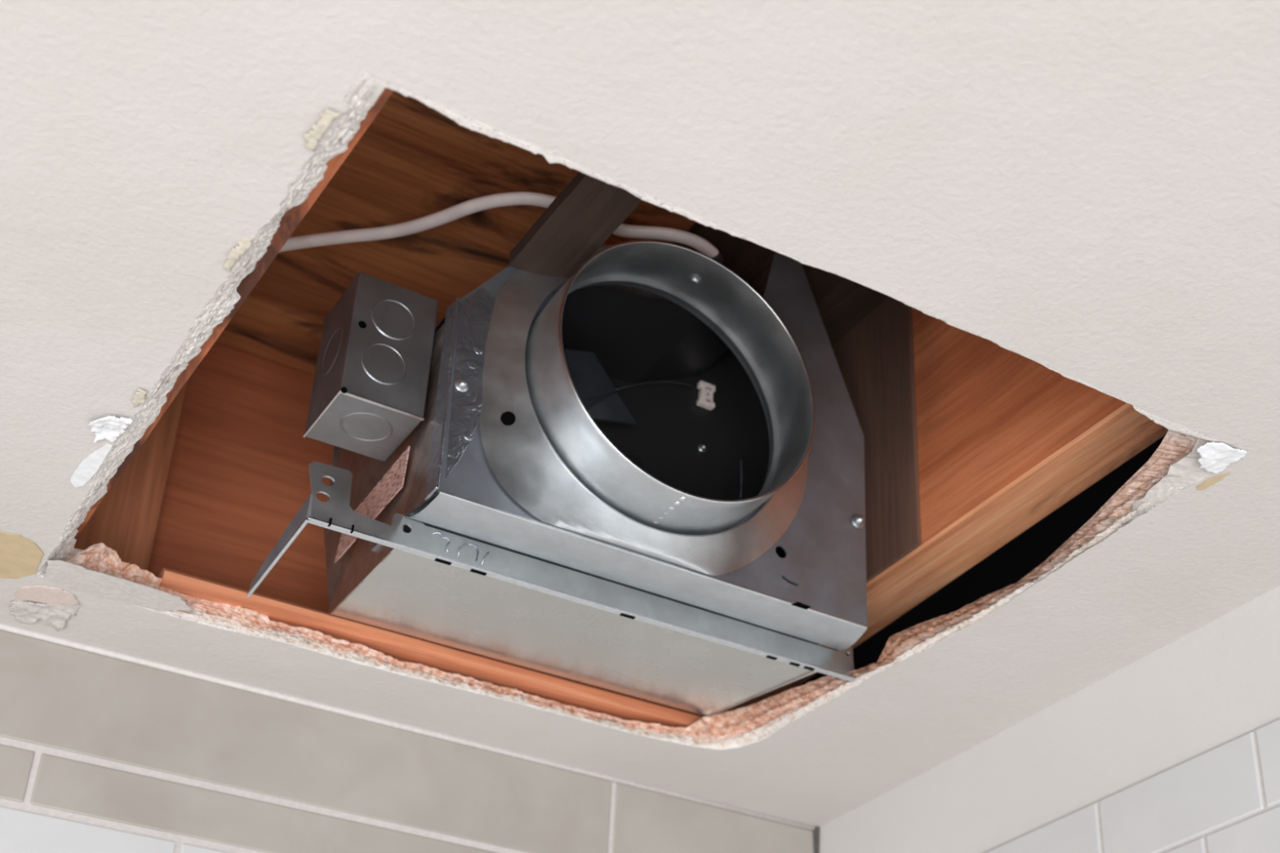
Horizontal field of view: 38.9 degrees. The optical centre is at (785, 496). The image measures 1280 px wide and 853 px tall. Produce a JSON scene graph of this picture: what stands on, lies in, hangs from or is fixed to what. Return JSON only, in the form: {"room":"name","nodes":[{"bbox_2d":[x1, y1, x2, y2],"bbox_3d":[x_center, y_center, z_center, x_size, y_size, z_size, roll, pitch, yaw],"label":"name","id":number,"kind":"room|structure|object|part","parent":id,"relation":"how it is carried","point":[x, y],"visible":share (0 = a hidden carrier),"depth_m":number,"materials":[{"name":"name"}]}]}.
{"room":"damaged room","nodes":[
{"label":"damaged room","id":0,"kind":"room"},
{"bbox_2d":[0,630,813,852],"bbox_3d":[-0.795,0.994,0.324,1.965,2.430,0.042,19,-36,-28],"label":"wall","id":1,"kind":"structure","parent":0,"point":[100,753],"depth_m":1.15,"materials":[{"name":"beige tile"}]},
{"bbox_2d":[0,623,815,831],"bbox_3d":[-0.785,-0.029,0.920,1.948,0.004,0.004,19,-36,-28],"label":"trim","id":2,"kind":"structure","parent":1,"relation":"attached to","point":[2,627],"depth_m":1.21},
{"bbox_2d":[215,90,696,375],"bbox_3d":[0.100,-0.349,0.991,1.500,0.025,1.600,19,-36,-28],"label":"subfloor","id":3,"kind":"structure","parent":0,"point":[413,161],"depth_m":1.24,"materials":[{"name":"brown wood"}]},
{"bbox_2d":[74,88,393,538],"bbox_3d":[-0.198,-0.278,0.821,0.051,0.275,1.150,19,-36,-28],"label":"joist","id":4,"kind":"object","parent":3,"relation":"attached to","point":[292,217],"visible":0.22,"depth_m":0.83,"materials":[{"name":"brown wood"}]},
{"bbox_2d":[675,222,888,346],"bbox_3d":[0.110,-0.244,1.128,0.153,0.010,0.675,19,-36,-28],"label":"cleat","id":5,"kind":"object","parent":3,"relation":"attached to","point":[842,303],"visible":0.02,"depth_m":1.28,"materials":[{"name":"brown wood"}]},
{"bbox_2d":[651,306,1168,715],"bbox_3d":[0.282,-0.194,1.004,0.053,0.225,1.350,19,-36,-28],"label":"joist","id":6,"kind":"object","parent":3,"relation":"attached to","point":[1005,439],"visible":0.33,"depth_m":1.14,"materials":[{"name":"brown wood"}]},
{"bbox_2d":[147,342,650,701],"bbox_3d":[-0.298,0.094,1.361,0.514,0.350,0.050,19,-36,-28],"label":"board","id":7,"kind":"object","parent":6,"relation":"attached to","point":[238,475],"visible":0.02,"depth_m":1.31,"materials":[{"name":"brown wood"}]},
{"bbox_2d":[74,378,188,570],"bbox_3d":[-0.461,-0.025,1.247,0.062,0.262,0.032,19,-36,-28],"label":"joist","id":8,"kind":"object","parent":7,"relation":"attached to","point":[126,519],"visible":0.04,"depth_m":1.22,"materials":[{"name":"brown wood"}]},
{"bbox_2d":[678,296,921,710],"bbox_3d":[0.003,0.002,1.329,0.003,0.223,0.309,19,-36,-28],"label":"board","id":9,"kind":"object","parent":6,"relation":"attached to","point":[874,358],"visible":0.19,"depth_m":1.24,"materials":[{"name":"brown wood"}]},
{"bbox_2d":[796,435,1165,687],"bbox_3d":[0.504,-0.069,1.141,0.512,0.005,1.585,19,-36,-28],"label":"gap","id":10,"kind":"object","parent":6,"relation":"attached to","point":[1015,559],"depth_m":1.33,"materials":[{"name":"black"}]},
{"bbox_2d":[0,0,1279,826],"bbox_3d":[-0.234,-0.460,0.229,1.960,0.031,1.990,19,-36,-28],"label":"ceiling","id":11,"kind":"structure","parent":0,"point":[1088,191],"depth_m":0.77,"materials":[{"name":"paint"}]},
{"bbox_2d":[156,568,705,728],"bbox_3d":[-0.223,0.113,1.192,0.392,0.012,0.046,19,-36,-28],"label":"batten","id":12,"kind":"object","parent":11,"relation":"on","point":[402,647],"visible":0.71,"depth_m":1.17,"materials":[{"name":"brown wood"}]},
{"bbox_2d":[246,240,866,717],"bbox_3d":[-0.119,-0.047,1.157,0.373,0.296,0.243,19,-36,-28],"label":"ventilation fan housing","id":13,"kind":"object","parent":11,"relation":"attached to","point":[639,473],"visible":0.98,"depth_m":1.09,"materials":[{"name":"silver metal"}]},
{"bbox_3d":[-0.286,0.028,1.020,0.002,0.023,0.093,19,-36,-28],"label":"bent arm","id":14,"kind":"part","parent":13,"relation":"part of","materials":[{"name":"metal"}]},
{"bbox_3d":[-0.179,-0.066,1.022,0.021,0.135,0.002,19,-36,-28],"label":"corner plate","id":15,"kind":"part","parent":13,"relation":"part of","materials":[{"name":"metal"}]},
{"bbox_2d":[278,191,724,263],"bbox_3d":[-0.190,-0.169,1.130,0.302,0.008,0.066,0,-31,0],"label":"electrical cable","id":16,"kind":"object","parent":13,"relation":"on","point":[461,210],"visible":0.77,"depth_m":1.13,"materials":[{"name":"white plastic"}]},
{"bbox_2d":[508,171,642,278],"bbox_3d":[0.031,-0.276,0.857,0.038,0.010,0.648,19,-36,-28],"label":"wooden joist","id":17,"kind":"object","parent":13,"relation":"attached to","point":[588,210],"visible":0.35,"depth_m":1.05,"materials":[{"name":"brown wood"}]},
{"bbox_3d":[-0.069,-0.080,1.119,0.290,0.278,0.002,19,-36,-28],"label":"panel","id":18,"kind":"part","parent":13,"relation":"part of","materials":[{"name":"metal"}]},
{"bbox_3d":[-0.029,-0.012,1.179,0.002,0.029,0.001,19,-36,-28],"label":"guide rod","id":19,"kind":"part","parent":13,"relation":"part of","materials":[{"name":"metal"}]},
{"bbox_2d":[819,585,1279,852],"bbox_3d":[0.580,0.848,0.072,0.034,2.430,1.986,19,-36,-28],"label":"wall","id":20,"kind":"structure","parent":0,"point":[1176,749],"depth_m":1.11,"materials":[{"name":"white paint"}]},
{"bbox_2d":[813,826,820,852],"bbox_3d":[0.019,1.279,0.758,0.007,2.400,0.007,19,-36,-28],"label":"trim","id":21,"kind":"structure","parent":20,"relation":"attached to","point":[816,831],"depth_m":1.37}
]}

